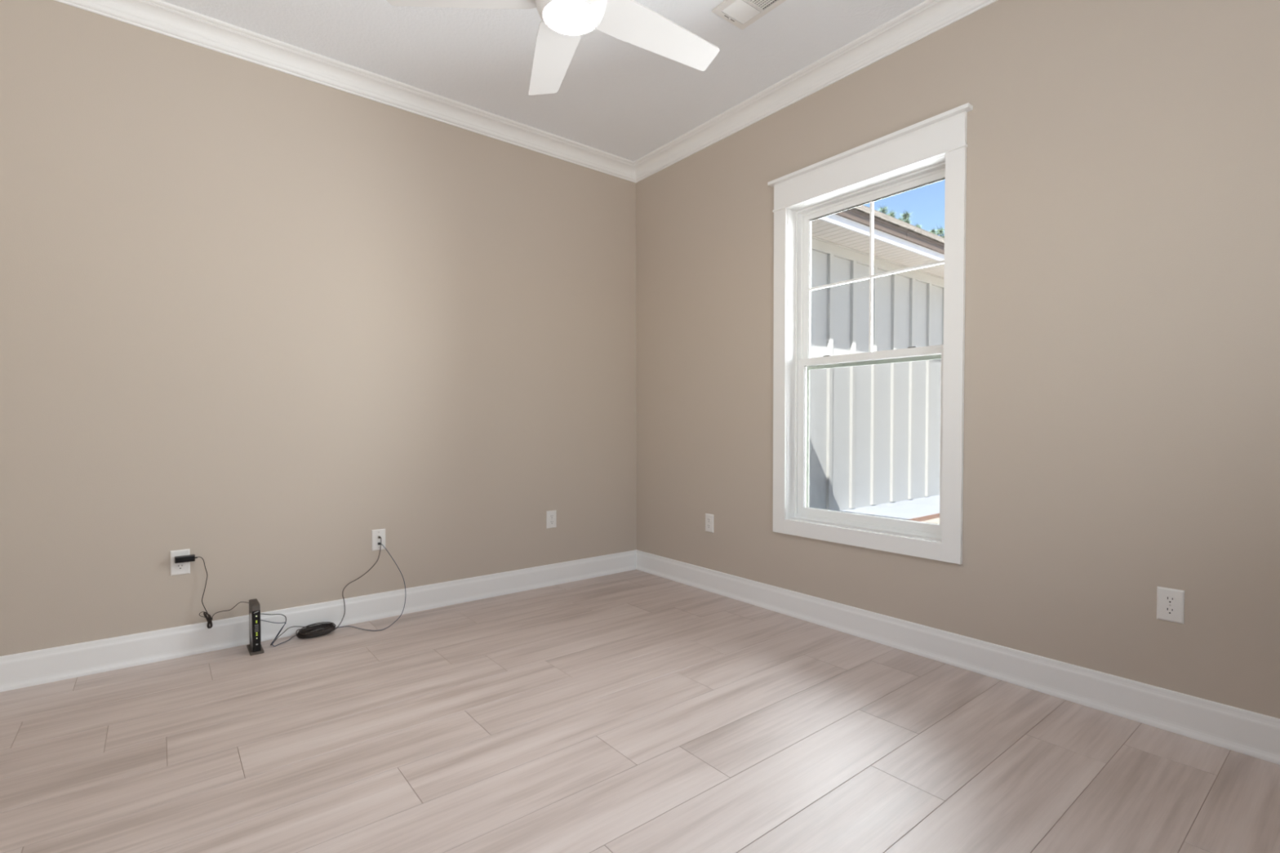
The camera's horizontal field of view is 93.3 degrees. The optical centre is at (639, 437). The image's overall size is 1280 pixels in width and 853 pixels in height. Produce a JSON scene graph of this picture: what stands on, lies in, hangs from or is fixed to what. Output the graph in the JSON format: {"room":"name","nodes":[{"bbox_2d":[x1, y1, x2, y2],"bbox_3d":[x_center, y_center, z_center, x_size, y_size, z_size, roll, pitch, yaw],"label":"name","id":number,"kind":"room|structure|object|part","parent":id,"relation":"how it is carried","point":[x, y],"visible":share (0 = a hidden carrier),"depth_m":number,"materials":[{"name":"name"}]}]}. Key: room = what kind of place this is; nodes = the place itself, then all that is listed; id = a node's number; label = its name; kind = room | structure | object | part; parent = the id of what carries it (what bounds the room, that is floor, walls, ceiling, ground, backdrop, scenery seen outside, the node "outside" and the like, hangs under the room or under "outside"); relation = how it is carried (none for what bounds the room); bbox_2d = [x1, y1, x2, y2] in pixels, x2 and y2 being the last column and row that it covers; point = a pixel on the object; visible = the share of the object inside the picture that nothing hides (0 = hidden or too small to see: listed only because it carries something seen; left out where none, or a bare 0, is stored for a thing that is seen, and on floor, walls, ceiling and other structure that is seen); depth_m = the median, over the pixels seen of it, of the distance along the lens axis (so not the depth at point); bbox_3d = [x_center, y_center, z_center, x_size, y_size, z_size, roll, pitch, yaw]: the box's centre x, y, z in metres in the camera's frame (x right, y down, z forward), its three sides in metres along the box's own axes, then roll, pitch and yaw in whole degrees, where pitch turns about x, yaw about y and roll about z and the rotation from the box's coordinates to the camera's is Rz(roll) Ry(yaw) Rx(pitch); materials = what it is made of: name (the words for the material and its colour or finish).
{"room":"empty bedroom","nodes":[
{"label":"empty bedroom","id":0,"kind":"room"},
{"bbox_2d":[0,0,636,656],"bbox_3d":[-1.586,-0.419,3.330,4.210,3.065,0.120,-1,2,-39],"label":"wall","id":1,"kind":"structure","parent":0,"point":[257,321],"depth_m":3.03,"materials":[{"name":"beige paint"}]},
{"bbox_2d":[169,548,190,576],"bbox_3d":[-2.147,0.585,2.822,0.074,0.117,0.008,-1,2,-39],"label":"wall outlet","id":2,"kind":"object","parent":1,"relation":"attached to","point":[182,568],"visible":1,"depth_m":2.82,"materials":[{"name":"white plastic"}]},
{"bbox_2d":[175,563,185,569],"bbox_3d":[-2.146,0.604,2.821,0.034,0.029,0.002,-1,2,-39],"label":"receptacle","id":3,"kind":"object","parent":2,"relation":"attached to","point":[178,566],"depth_m":2.82,"materials":[{"name":"grey plastic"}]},
{"bbox_2d":[174,554,248,628],"bbox_3d":[-2.030,0.730,2.884,0.298,0.357,0.033,-1,2,-35],"label":"power adapter","id":4,"kind":"object","parent":1,"relation":"attached to","point":[185,558],"visible":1,"depth_m":2.85,"materials":[{"name":"black plastic"}]},
{"bbox_3d":[-1.996,0.717,2.899,0.224,0.312,0.012,-1,2,-30],"label":"cord","id":5,"kind":"part","parent":4,"relation":"part of","materials":[{"name":"black plastic"}]},
{"bbox_2d":[0,550,636,692],"bbox_3d":[-1.565,0.944,3.288,3.950,0.141,0.018,-1,2,-39],"label":"baseboard","id":6,"kind":"structure","parent":1,"relation":"attached to","point":[28,668],"depth_m":3.05,"materials":[{"name":"white paint"}]},
{"bbox_2d":[53,0,635,182],"bbox_3d":[-1.547,-1.897,3.196,3.950,0.104,0.088,-1,2,-39],"label":"trim","id":7,"kind":"structure","parent":1,"relation":"attached to","point":[158,16],"depth_m":3.17,"materials":[{"name":"white paint"}]},
{"bbox_2d":[371,528,386,551],"bbox_3d":[-1.456,0.572,3.370,0.074,0.117,0.012,-1,2,-39],"label":"cable wall plate","id":8,"kind":"object","parent":1,"relation":"attached to","point":[375,534],"visible":0.96,"depth_m":3.37,"materials":[{"name":"white plastic"}]},
{"bbox_2d":[260,536,381,645],"bbox_3d":[-1.639,0.788,3.136,0.605,0.459,0.098,-1,2,-42],"label":"coaxial cable","id":9,"kind":"object","parent":8,"relation":"attached to","point":[306,633],"visible":1,"depth_m":3.11,"materials":[{"name":"black plastic"}]},
{"bbox_2d":[546,510,556,528],"bbox_3d":[-0.593,0.552,4.061,0.074,0.117,0.008,-1,2,-39],"label":"wall outlet","id":10,"kind":"object","parent":1,"relation":"attached to","point":[551,515],"visible":1,"depth_m":4.06,"materials":[{"name":"white plastic"}]},
{"bbox_2d":[160,0,926,161],"bbox_3d":[-0.217,-1.964,1.574,4.210,0.100,4.520,-1,2,-39],"label":"ceiling","id":11,"kind":"structure","parent":0,"point":[615,96],"depth_m":3.07,"materials":[{"name":"white paint"}]},
{"bbox_2d":[386,0,719,95],"bbox_3d":[-0.197,-1.666,2.057,1.195,0.518,1.235,-1,2,-39],"label":"ceiling fan","id":12,"kind":"object","parent":11,"relation":"hanging from","point":[562,27],"visible":1,"depth_m":2.19,"materials":[{"name":"white"}]},
{"bbox_3d":[-0.604,-1.482,2.030,0.544,0.031,0.165,0,1,0],"label":"blade","id":13,"kind":"part","parent":12,"relation":"part of","materials":[{"name":"white"}]},
{"bbox_3d":[-0.344,-1.491,2.383,0.165,0.031,0.544,0,1,-17],"label":"blade","id":14,"kind":"part","parent":12,"relation":"part of","materials":[{"name":"white"}]},
{"bbox_2d":[543,0,598,34],"bbox_3d":[-0.232,-1.412,2.030,0.182,0.012,0.182,-1,2,-39],"label":"diffuser","id":15,"kind":"object","parent":12,"relation":"attached to","point":[562,16],"depth_m":2.02,"materials":[{"name":"white glass"}]},
{"bbox_3d":[0.072,-1.488,2.242,0.544,0.031,0.165,-1,2,-35],"label":"blade","id":16,"kind":"part","parent":12,"relation":"part of","materials":[{"name":"white"}]},
{"bbox_2d":[711,0,786,30],"bbox_3d":[0.538,-1.933,2.646,0.206,0.016,0.423,-1,2,-39],"label":"ceiling vent","id":17,"kind":"object","parent":11,"relation":"in","point":[741,14],"visible":1,"depth_m":2.74,"materials":[{"name":"white metal"}]},
{"bbox_2d":[0,569,1279,852],"bbox_3d":[-0.238,1.103,1.547,4.050,0.100,4.400,-1,2,-39],"label":"floor","id":18,"kind":"structure","parent":0,"point":[633,711],"depth_m":2.01,"materials":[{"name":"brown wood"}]},
{"bbox_2d":[246,598,264,655],"bbox_3d":[-1.853,0.908,2.909,0.056,0.232,0.150,-1,2,-39],"label":"modem","id":19,"kind":"object","parent":18,"relation":"on","point":[255,647],"visible":1,"depth_m":2.86,"materials":[{"name":"black plastic"}]},
{"bbox_2d":[249,599,260,611],"bbox_3d":[-1.850,0.806,2.903,0.031,0.028,0.116,-1,2,-39],"label":"grille","id":20,"kind":"object","parent":19,"relation":"attached to","point":[255,606],"depth_m":2.87,"materials":[{"name":"plastic"}]},
{"bbox_3d":[-1.814,0.917,2.860,0.030,0.192,0.007,-1,2,-39],"label":"panel","id":21,"kind":"part","parent":19,"relation":"part of","materials":[{"name":"black plastic"}]},
{"bbox_2d":[260,542,405,646],"bbox_3d":[-1.578,0.805,3.137,0.713,0.423,0.218,-1,2,-39],"label":"cable","id":22,"kind":"object","parent":18,"relation":"on","point":[379,544],"visible":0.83,"depth_m":3.22,"materials":[{"name":"black plastic"}]},
{"bbox_2d":[635,0,1279,718],"bbox_3d":[1.401,-0.412,2.821,0.148,3.065,4.400,-1,2,-39],"label":"wall","id":23,"kind":"structure","parent":0,"point":[1122,427],"depth_m":2.38,"materials":[{"name":"beige paint"}]},
{"bbox_2d":[705,513,713,533],"bbox_3d":[0.449,0.557,3.916,0.008,0.117,0.074,-1,2,-39],"label":"wall outlet","id":24,"kind":"object","parent":23,"relation":"attached to","point":[708,517],"visible":1,"depth_m":3.91,"materials":[{"name":"white plastic"}]},
{"bbox_2d":[633,0,998,182],"bbox_3d":[1.276,-1.891,2.753,0.088,0.104,4.300,-1,2,-39],"label":"trim","id":25,"kind":"structure","parent":23,"relation":"attached to","point":[928,17],"depth_m":3.18,"materials":[{"name":"white paint"}]},
{"bbox_2d":[767,102,973,564],"bbox_3d":[1.150,-0.447,3.108,0.204,2.001,1.094,-1,2,-39],"label":"window","id":26,"kind":"structure","parent":23,"relation":"in","point":[933,149],"depth_m":3.09,"materials":[{"name":"white paint"}]},
{"bbox_3d":[0.799,-0.368,3.445,0.019,1.830,0.084,-1,2,-39],"label":"casing","id":27,"kind":"part","parent":26,"relation":"part of","materials":[{"name":"white paint"}]},
{"bbox_3d":[1.100,0.513,3.089,0.019,0.082,0.877,-1,2,-39],"label":"casing","id":28,"kind":"part","parent":26,"relation":"part of","materials":[{"name":"white paint"}]},
{"bbox_3d":[1.192,-0.404,3.142,0.080,1.768,0.895,-1,2,-39],"label":"frame","id":29,"kind":"part","parent":26,"relation":"part of","materials":[{"name":"white plastic"}]},
{"bbox_3d":[1.178,0.009,3.140,0.026,0.894,0.848,-1,2,-39],"label":"sash","id":30,"kind":"part","parent":26,"relation":"part of","materials":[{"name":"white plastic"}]},
{"bbox_3d":[1.097,-1.357,3.046,0.019,0.141,1.045,-1,2,-39],"label":"head casing","id":31,"kind":"part","parent":26,"relation":"part of","materials":[{"name":"white paint"}]},
{"bbox_3d":[1.227,0.007,3.179,0.008,0.868,0.848,-1,2,-39],"label":"screen frame","id":32,"kind":"part","parent":26,"relation":"part of","materials":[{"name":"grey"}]},
{"bbox_3d":[1.203,-0.838,3.142,0.026,0.855,0.848,-1,2,-39],"label":"sash","id":33,"kind":"part","parent":26,"relation":"part of","materials":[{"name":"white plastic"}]},
{"bbox_3d":[1.398,-0.352,2.693,0.019,1.830,0.084,-1,2,-39],"label":"casing","id":34,"kind":"part","parent":26,"relation":"part of","materials":[{"name":"white paint"}]},
{"bbox_2d":[635,550,1279,764],"bbox_3d":[1.307,0.950,2.840,0.018,0.141,4.300,-1,2,-39],"label":"baseboard","id":35,"kind":"structure","parent":23,"relation":"attached to","point":[1255,735],"depth_m":2.50,"materials":[{"name":"white paint"}]},
{"bbox_2d":[1156,586,1184,623],"bbox_3d":[1.871,0.593,2.132,0.008,0.117,0.074,-1,2,-39],"label":"wall outlet","id":36,"kind":"object","parent":23,"relation":"attached to","point":[1170,602],"visible":1,"depth_m":2.13,"materials":[{"name":"white plastic"}]},
{"bbox_2d":[1163,606,1176,615],"bbox_3d":[1.869,0.612,2.131,0.002,0.029,0.034,-1,2,-39],"label":"receptacle","id":37,"kind":"object","parent":36,"relation":"attached to","point":[1167,611],"depth_m":2.13,"materials":[{"name":"grey plastic"}]},
{"bbox_2d":[1164,595,1176,604],"bbox_3d":[1.869,0.573,2.131,0.002,0.029,0.034,-1,2,-39],"label":"receptacle","id":38,"kind":"object","parent":36,"relation":"attached to","point":[1168,599],"depth_m":2.13,"materials":[{"name":"grey plastic"}]},
{"label":"outside","id":39,"kind":"structure","parent":0,"visible":0},
{"bbox_2d":[921,517,939,524],"bbox_3d":[25.777,0.706,25.099,94.000,0.350,120.000,-1,2,-39],"label":"ground","id":40,"kind":"structure","parent":39,"point":[936,521],"depth_m":7.00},
{"bbox_2d":[808,204,944,511],"bbox_3d":[3.307,-1.762,10.836,12.840,5.316,5.314,-1,2,-39],"label":"neighboring building","id":41,"kind":"structure","parent":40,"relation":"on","point":[875,429],"depth_m":7.84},
{"bbox_2d":[840,494,939,521],"bbox_3d":[4.916,0.904,8.884,12.840,0.052,0.888,-1,2,-39],"label":"walkway","id":42,"kind":"structure","parent":40,"relation":"on","point":[919,509],"depth_m":7.58,"materials":[{"name":"concrete"}]},
{"bbox_2d":[877,204,923,228],"bbox_3d":[11.869,-5.529,29.601,4.860,12.060,4.772,-1,2,-39],"label":"pine tree","id":43,"kind":"object","parent":40,"relation":"on","point":[907,215],"visible":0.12,"depth_m":28.78,"materials":[{"name":"green plant"}]},
{"bbox_2d":[929,223,944,237],"bbox_3d":[14.058,-4.569,26.962,3.657,10.255,2.730,-1,2,-39],"label":"pine tree","id":44,"kind":"object","parent":40,"relation":"on","point":[940,231],"visible":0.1,"depth_m":27.31,"materials":[{"name":"green plant"}]}
]}

